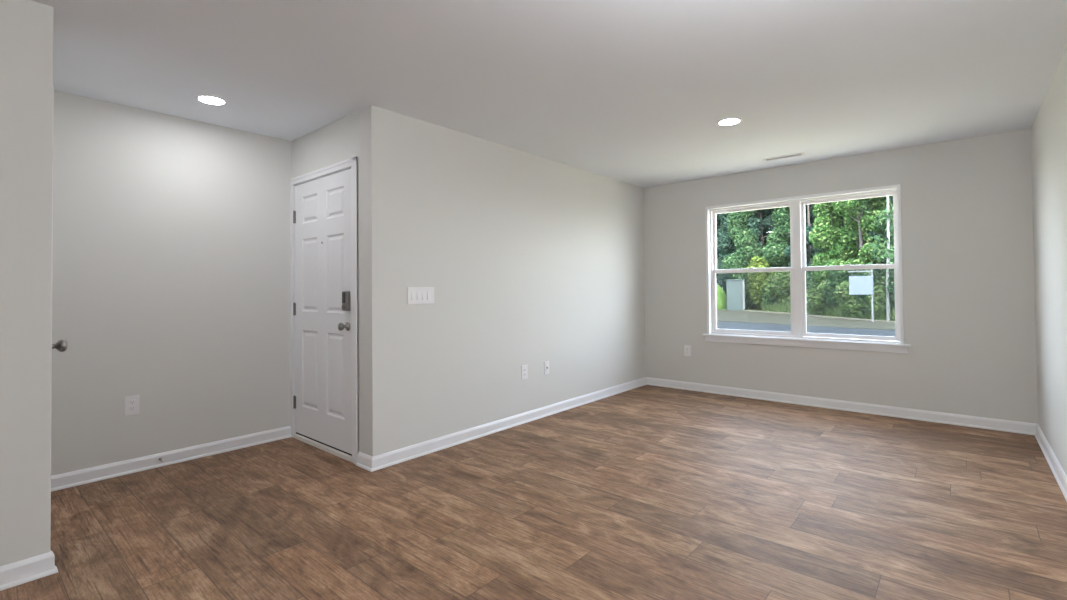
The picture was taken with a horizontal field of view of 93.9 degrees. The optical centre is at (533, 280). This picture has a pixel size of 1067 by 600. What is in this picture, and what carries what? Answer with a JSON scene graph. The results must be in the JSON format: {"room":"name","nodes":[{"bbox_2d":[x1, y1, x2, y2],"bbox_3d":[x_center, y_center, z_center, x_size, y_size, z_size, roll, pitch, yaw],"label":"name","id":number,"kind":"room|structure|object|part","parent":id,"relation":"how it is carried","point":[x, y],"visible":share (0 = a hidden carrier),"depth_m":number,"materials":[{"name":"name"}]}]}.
{"room":"empty living room","nodes":[
{"label":"empty living room","id":0,"kind":"room"},
{"bbox_2d":[0,0,53,565],"bbox_3d":[-4.002,0.026,0.851,1.226,2.440,4.479,-1,-1,41],"label":"wall","id":1,"kind":"structure","parent":0,"point":[26,26],"depth_m":2.09,"materials":[{"name":"white paint"}]},
{"bbox_2d":[50,86,66,535],"bbox_3d":[-2.408,0.203,2.451,0.806,2.110,0.105,-1,-1,41],"label":"door","id":2,"kind":"structure","parent":1,"relation":"in","point":[61,345],"depth_m":2.19,"materials":[{"name":"white paint"}]},
{"bbox_3d":[-2.415,0.203,2.443,0.806,2.110,0.007,-1,-1,41],"label":"casing","id":3,"kind":"part","parent":2,"relation":"part of","materials":[{"name":"white paint"}]},
{"bbox_3d":[-2.162,0.297,2.261,0.066,0.066,0.070,-1,-1,41],"label":"knob","id":4,"kind":"part","parent":2,"relation":"part of","materials":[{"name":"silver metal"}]},
{"bbox_2d":[51,90,290,475],"bbox_3d":[-2.603,0.057,3.529,0.140,2.440,1.687,-1,-1,41],"label":"wall","id":5,"kind":"structure","parent":0,"point":[171,243],"depth_m":3.46,"materials":[{"name":"white paint"}]},
{"bbox_2d":[124,395,138,415],"bbox_3d":[-2.669,0.830,3.316,0.010,0.126,0.079,-1,-1,41],"label":"power outlet","id":6,"kind":"object","parent":5,"relation":"attached to","point":[131,403],"visible":1,"depth_m":3.31,"materials":[{"name":"white plastic"}]},
{"bbox_2d":[51,426,290,491],"bbox_3d":[-2.485,1.232,3.509,0.024,0.089,1.547,-1,-1,41],"label":"baseboard","id":7,"kind":"structure","parent":5,"relation":"attached to","point":[102,472],"depth_m":3.43,"materials":[{"name":"white paint"}]},
{"bbox_2d":[291,110,361,451],"bbox_3d":[-1.600,0.054,3.872,1.215,2.440,0.140,-1,-1,41],"label":"wall","id":8,"kind":"structure","parent":0,"point":[337,141],"depth_m":3.65,"materials":[{"name":"white paint"}]},
{"bbox_2d":[289,157,358,463],"bbox_3d":[-1.587,0.212,3.800,1.042,2.120,0.179,-1,-1,41],"label":"door","id":9,"kind":"structure","parent":8,"relation":"in","point":[324,351],"depth_m":3.76,"materials":[{"name":"white paint"}]},
{"bbox_3d":[-1.340,0.325,3.516,0.066,0.066,0.070,-1,-1,41],"label":"knob","id":10,"kind":"part","parent":9,"relation":"part of","materials":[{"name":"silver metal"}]},
{"bbox_2d":[360,105,645,456],"bbox_3d":[0.097,0.054,4.811,0.140,2.440,3.775,-1,-1,41],"label":"wall partition","id":11,"kind":"structure","parent":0,"point":[531,260],"depth_m":4.10,"materials":[{"name":"white paint"}]},
{"bbox_2d":[407,287,433,303],"bbox_3d":[-0.822,0.110,3.620,0.014,0.119,0.230,-1,-1,41],"label":"switch plate","id":12,"kind":"object","parent":11,"relation":"attached to","point":[415,295],"visible":1,"depth_m":3.61,"materials":[{"name":"white plastic"}]},
{"bbox_2d":[521,365,527,379],"bbox_3d":[-0.080,0.822,4.470,0.010,0.126,0.079,-1,-1,41],"label":"power outlet","id":13,"kind":"object","parent":11,"relation":"attached to","point":[524,368],"visible":1,"depth_m":4.46,"materials":[{"name":"white plastic"}]},
{"bbox_2d":[0,377,1066,590],"bbox_3d":[-0.564,1.179,1.397,3.598,0.089,9.801,-1,-1,41],"label":"baseboard","id":14,"kind":"structure","parent":11,"relation":"attached to","point":[365,461],"depth_m":4.17,"materials":[{"name":"white paint"}]},
{"bbox_2d":[544,361,548,374],"bbox_3d":[0.129,0.824,4.706,0.018,0.120,0.072,-1,-1,41],"label":"cable jack plate","id":15,"kind":"object","parent":11,"relation":"attached to","point":[546,363],"visible":1,"depth_m":4.70,"materials":[{"name":"white plastic"}]},
{"bbox_2d":[0,385,1066,599],"bbox_3d":[-0.960,1.273,1.736,4.844,0.080,10.001,-1,-1,41],"label":"floor","id":16,"kind":"structure","parent":0,"point":[646,492],"depth_m":2.62,"materials":[{"name":"brown wood"}]},
{"bbox_2d":[31,0,1066,187],"bbox_3d":[-0.984,-1.267,1.779,4.924,0.120,10.081,-1,-1,41],"label":"ceiling","id":17,"kind":"structure","parent":0,"point":[634,92],"depth_m":2.82,"materials":[{"name":"white paint"}]},
{"bbox_2d":[195,95,227,104],"bbox_3d":[-2.089,-1.169,3.237,0.176,0.007,0.176,-1,-1,41],"label":"recessed light","id":18,"kind":"object","parent":17,"relation":"in","point":[208,99],"visible":1,"depth_m":3.23,"materials":[{"name":"white paint"}]},
{"bbox_2d":[199,97,223,103],"bbox_3d":[-2.089,-1.170,3.237,0.138,0.004,0.138,-1,-1,-1],"label":"diffuser","id":19,"kind":"object","parent":18,"relation":"attached to","point":[208,100],"depth_m":3.24,"materials":[{"name":"white plastic"}]},
{"bbox_2d":[717,117,741,125],"bbox_3d":[1.473,-1.193,3.754,0.176,0.007,0.176,-1,-1,41],"label":"recessed light","id":20,"kind":"object","parent":17,"relation":"in","point":[727,121],"visible":1,"depth_m":3.74,"materials":[{"name":"white paint"}]},
{"bbox_2d":[720,119,738,124],"bbox_3d":[1.473,-1.194,3.754,0.138,0.004,0.138,-1,-1,-1],"label":"diffuser","id":21,"kind":"object","parent":20,"relation":"attached to","point":[724,121],"depth_m":3.74,"materials":[{"name":"white plastic"}]},
{"bbox_2d":[762,152,804,160],"bbox_3d":[2.400,-1.185,4.790,0.356,0.006,0.096,-1,-1,41],"label":"ceiling vent","id":22,"kind":"object","parent":17,"relation":"in","point":[802,153],"visible":1,"depth_m":4.78,"materials":[{"name":"white metal"}]},
{"bbox_2d":[643,128,1037,423],"bbox_3d":[2.726,0.035,5.134,3.710,2.440,0.140,-1,-1,41],"label":"wall","id":23,"kind":"structure","parent":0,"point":[967,208],"depth_m":4.44,"materials":[{"name":"white paint"}]},
{"bbox_2d":[684,345,690,355],"bbox_3d":[1.798,0.820,5.825,0.079,0.126,0.010,-1,-1,41],"label":"power outlet","id":24,"kind":"object","parent":23,"relation":"attached to","point":[687,348],"visible":1,"depth_m":5.82,"materials":[{"name":"white plastic"}]},
{"bbox_2d":[703,184,910,352],"bbox_3d":[2.693,-0.092,5.137,1.896,1.529,0.173,-1,-1,41],"label":"window","id":25,"kind":"structure","parent":23,"relation":"attached to","point":[798,336],"depth_m":5.12,"materials":[{"name":"white paint"}]},
{"bbox_3d":[2.397,-0.453,5.479,0.844,0.699,0.026,-1,-1,41],"label":"sash","id":26,"kind":"part","parent":25,"relation":"part of","materials":[{"name":"white plastic"}]},
{"bbox_3d":[2.384,0.226,5.445,0.844,0.710,0.026,-1,-1,41],"label":"sash","id":27,"kind":"part","parent":25,"relation":"part of","materials":[{"name":"white plastic"}]},
{"bbox_3d":[2.676,0.602,5.098,1.896,0.024,0.100,-1,-1,41],"label":"sill","id":28,"kind":"part","parent":25,"relation":"part of","materials":[{"name":"white paint"}]},
{"bbox_3d":[3.080,-0.469,4.893,0.804,0.699,0.026,-1,-1,41],"label":"sash","id":29,"kind":"part","parent":25,"relation":"part of","materials":[{"name":"white plastic"}]},
{"bbox_3d":[3.067,0.210,4.859,0.804,0.710,0.026,-1,-1,41],"label":"sash","id":30,"kind":"part","parent":25,"relation":"part of","materials":[{"name":"white plastic"}]},
{"bbox_2d":[1030,46,1066,474],"bbox_3d":[0.843,-0.030,0.200,0.140,2.440,9.801,-1,-1,41],"label":"wall","id":31,"kind":"structure","parent":0,"point":[1048,128],"depth_m":3.17,"materials":[{"name":"white paint"}]},
{"label":"outside","id":32,"kind":"structure","parent":0,"visible":0},
{"bbox_2d":[717,308,894,329],"bbox_3d":[36.327,2.138,42.272,120.000,0.350,68.500,-1,-1,41],"label":"ground","id":33,"kind":"structure","parent":32,"point":[752,309],"depth_m":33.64,"materials":[{"name":"beige concrete"}]},
{"bbox_2d":[716,215,727,281],"bbox_3d":[14.714,-3.816,39.742,4.963,12.169,4.966,0,-1,-43],"label":"tree","id":34,"kind":"object","parent":33,"relation":"on","point":[717,222],"visible":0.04,"depth_m":38.66,"materials":[{"name":"green plant"}]},
{"bbox_2d":[716,213,740,295],"bbox_3d":[14.985,-3.269,38.316,2.534,11.390,3.273,-1,-1,13],"label":"tree","id":35,"kind":"object","parent":33,"relation":"on","point":[728,248],"visible":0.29,"depth_m":37.66,"materials":[{"name":"green plant"}]},
{"bbox_2d":[726,279,744,310],"bbox_3d":[13.918,0.998,34.430,1.180,2.120,0.900,-1,-1,19],"label":"tall cabinet","id":36,"kind":"object","parent":33,"relation":"on","point":[735,288],"visible":0.97,"depth_m":34.03,"materials":[{"name":"grey metal"}]},
{"bbox_3d":[13.730,1.019,34.062,0.790,1.830,0.017,-1,-1,19],"label":"door","id":37,"kind":"part","parent":36,"relation":"part of","materials":[{"name":"grey paint"}]},
{"bbox_3d":[14.287,0.997,33.928,0.150,2.100,0.140,-1,-1,19],"label":"corner post","id":38,"kind":"part","parent":36,"relation":"part of","materials":[{"name":"grey metal"}]},
{"bbox_2d":[721,210,763,308],"bbox_3d":[15.206,-3.289,36.083,3.102,11.303,2.472,-1,-1,11],"label":"tree","id":39,"kind":"object","parent":33,"relation":"on","point":[737,260],"visible":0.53,"depth_m":35.61,"materials":[{"name":"green plant"}]},
{"bbox_2d":[745,277,760,308],"bbox_3d":[15.891,0.893,35.351,2.197,2.383,2.526,-1,-1,-2],"label":"bush","id":40,"kind":"object","parent":33,"relation":"on","point":[748,282],"visible":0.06,"depth_m":34.93,"materials":[{"name":"green plant"}]},
{"bbox_2d":[747,256,773,308],"bbox_3d":[15.694,0.289,33.877,2.023,3.984,1.998,-1,-1,41],"label":"bush","id":41,"kind":"object","parent":33,"relation":"on","point":[757,280],"visible":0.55,"depth_m":33.61,"materials":[{"name":"green plant"}]},
{"bbox_2d":[752,215,774,253],"bbox_3d":[17.621,-3.954,39.402,4.562,13.136,3.420,-1,-1,30],"label":"tree","id":42,"kind":"object","parent":33,"relation":"on","point":[764,231],"visible":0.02,"depth_m":38.51,"materials":[{"name":"green plant"}]},
{"bbox_2d":[743,208,788,275],"bbox_3d":[16.770,-3.180,35.920,3.822,10.732,4.269,0,-1,-28],"label":"tree","id":43,"kind":"object","parent":33,"relation":"on","point":[767,223],"visible":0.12,"depth_m":35.75,"materials":[{"name":"green plant"}]},
{"bbox_2d":[760,283,778,305],"bbox_3d":[16.053,0.837,33.144,1.884,2.478,2.700,-1,-1,7],"label":"bush","id":44,"kind":"object","parent":33,"relation":"on","point":[766,299],"visible":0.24,"depth_m":32.68,"materials":[{"name":"green plant"}]},
{"bbox_2d":[757,206,790,309],"bbox_3d":[17.114,-3.075,34.328,3.508,10.711,2.852,0,-1,-3],"label":"tree","id":45,"kind":"object","parent":33,"relation":"on","point":[773,245],"visible":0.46,"depth_m":33.54,"materials":[{"name":"green plant"}]},
{"bbox_2d":[763,271,790,306],"bbox_3d":[15.924,0.639,31.699,2.201,2.742,2.764,-1,-1,41],"label":"bush","id":46,"kind":"object","parent":33,"relation":"on","point":[779,282],"visible":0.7,"depth_m":31.16,"materials":[{"name":"green plant"}]},
{"bbox_2d":[784,204,824,273],"bbox_3d":[17.909,-2.855,32.770,3.220,9.956,3.180,0,-1,-14],"label":"tree","id":47,"kind":"object","parent":33,"relation":"on","point":[811,251],"visible":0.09,"depth_m":32.37,"materials":[{"name":"green plant"}]},
{"bbox_2d":[806,271,826,308],"bbox_3d":[16.468,0.611,28.917,2.221,2.418,2.610,-1,-1,15],"label":"bush","id":48,"kind":"object","parent":33,"relation":"on","point":[811,283],"visible":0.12,"depth_m":28.41,"materials":[{"name":"green plant"}]},
{"bbox_2d":[744,310,894,321],"bbox_3d":[17.704,1.843,20.814,3.118,0.170,26.001,0,-1,-22],"label":"kerb","id":49,"kind":"object","parent":33,"relation":"on","point":[744,310],"visible":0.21,"depth_m":25.32,"materials":[{"name":"concrete"}]},
{"bbox_2d":[806,280,835,313],"bbox_3d":[15.809,0.967,27.192,1.928,2.086,2.145,-1,-1,41],"label":"bush","id":50,"kind":"object","parent":33,"relation":"on","point":[815,301],"visible":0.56,"depth_m":26.86,"materials":[{"name":"green plant"}]},
{"bbox_2d":[805,207,844,236],"bbox_3d":[20.541,-3.949,34.986,4.966,12.169,4.963,0,-1,-31],"label":"tree","id":51,"kind":"object","parent":33,"relation":"on","point":[806,215],"visible":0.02,"depth_m":34.02,"materials":[{"name":"green plant"}]},
{"bbox_2d":[761,299,894,320],"bbox_3d":[18.111,0.709,24.398,5.418,2.249,18.894,0,-1,-15],"label":"grass","id":52,"kind":"structure","parent":33,"relation":"on","point":[837,312],"depth_m":26.35,"materials":[{"name":"green plant"}]},
{"bbox_2d":[809,202,859,282],"bbox_3d":[17.322,-2.941,28.415,2.778,10.155,2.996,-1,-1,28],"label":"tree","id":53,"kind":"object","parent":33,"relation":"on","point":[827,222],"visible":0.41,"depth_m":28.41,"materials":[{"name":"green plant"}]},
{"bbox_2d":[822,264,854,307],"bbox_3d":[16.494,0.579,26.450,2.047,2.922,2.402,-1,-1,41],"label":"bush","id":54,"kind":"object","parent":33,"relation":"on","point":[836,277],"visible":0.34,"depth_m":26.16,"materials":[{"name":"green plant"}]},
{"bbox_2d":[834,280,865,317],"bbox_3d":[16.126,0.907,24.820,2.004,2.091,1.867,0,-1,-17],"label":"bush","id":55,"kind":"object","parent":33,"relation":"on","point":[847,304],"visible":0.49,"depth_m":24.61,"materials":[{"name":"green plant"}]},
{"bbox_2d":[824,196,892,275],"bbox_3d":[17.334,-2.791,26.636,4.490,9.636,3.490,0,-1,-39],"label":"tree","id":56,"kind":"object","parent":33,"relation":"on","point":[847,208],"visible":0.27,"depth_m":26.23,"materials":[{"name":"green plant"}]},
{"bbox_2d":[848,270,873,321],"bbox_3d":[14.512,0.703,22.099,1.000,2.350,0.085,-1,-1,6],"label":"sign","id":57,"kind":"object","parent":33,"relation":"on","point":[858,285],"visible":0.94,"depth_m":22.06,"materials":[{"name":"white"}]},
{"bbox_3d":[14.981,0.698,22.060,0.060,2.350,0.060,-1,-1,6],"label":"post","id":58,"kind":"part","parent":57,"relation":"part of","materials":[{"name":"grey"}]},
{"bbox_2d":[853,263,885,314],"bbox_3d":[16.497,0.566,24.145,2.015,2.888,2.618,0,-1,-23],"label":"bush","id":59,"kind":"object","parent":33,"relation":"on","point":[876,274],"visible":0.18,"depth_m":23.95,"materials":[{"name":"green plant"}]},
{"bbox_2d":[849,197,889,270],"bbox_3d":[21.911,-4.121,31.537,4.462,13.129,3.575,0,-1,-26],"label":"tree","id":60,"kind":"object","parent":33,"relation":"on","point":[863,202],"visible":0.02,"depth_m":31.36,"materials":[{"name":"green plant"}]},
{"bbox_2d":[864,278,891,315],"bbox_3d":[16.756,0.890,23.301,2.407,2.138,1.835,-1,-1,41],"label":"bush","id":61,"kind":"object","parent":33,"relation":"on","point":[877,286],"visible":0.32,"depth_m":23.16,"materials":[{"name":"green plant"}]},
{"bbox_2d":[866,196,893,320],"bbox_3d":[16.139,-4.388,22.742,1.914,12.721,1.873,-1,-1,2],"label":"birch tree","id":62,"kind":"object","parent":33,"relation":"on","point":[889,229],"visible":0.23,"depth_m":22.55,"materials":[{"name":"green plant"}]},
{"bbox_2d":[867,196,893,242],"bbox_3d":[18.898,-2.837,25.926,3.084,9.676,2.951,0,-1,-31],"label":"tree","id":63,"kind":"object","parent":33,"relation":"on","point":[871,233],"visible":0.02,"depth_m":25.65,"materials":[{"name":"green plant"}]},
{"bbox_2d":[872,205,893,279],"bbox_3d":[18.145,-2.465,24.085,2.953,8.883,3.141,-1,-1,41],"label":"tree","id":64,"kind":"object","parent":33,"relation":"on","point":[880,223],"visible":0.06,"depth_m":24.40,"materials":[{"name":"green plant"}]},
{"bbox_2d":[878,271,894,314],"bbox_3d":[17.066,0.543,22.623,2.386,2.902,1.956,-1,-1,10],"label":"bush","id":65,"kind":"object","parent":33,"relation":"on","point":[891,289],"visible":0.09,"depth_m":22.55,"materials":[{"name":"green plant"}]},
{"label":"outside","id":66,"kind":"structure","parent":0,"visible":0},
{"bbox_2d":[716,283,726,309],"bbox_3d":[11.750,2.168,37.999,6.200,5.400,4.800,-1,-1,41],"label":"grass bank","id":67,"kind":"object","parent":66,"point":[720,294],"visible":0.02,"depth_m":35.75,"materials":[{"name":"green plant"}]},
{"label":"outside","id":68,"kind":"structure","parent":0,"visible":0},
{"bbox_2d":[717,321,895,336],"bbox_3d":[14.251,1.863,12.422,9.561,0.315,55.069,0,-1,-42],"label":"road","id":69,"kind":"structure","parent":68,"point":[720,324],"depth_m":19.00,"materials":[{"name":"grey asphalt"}]}
]}

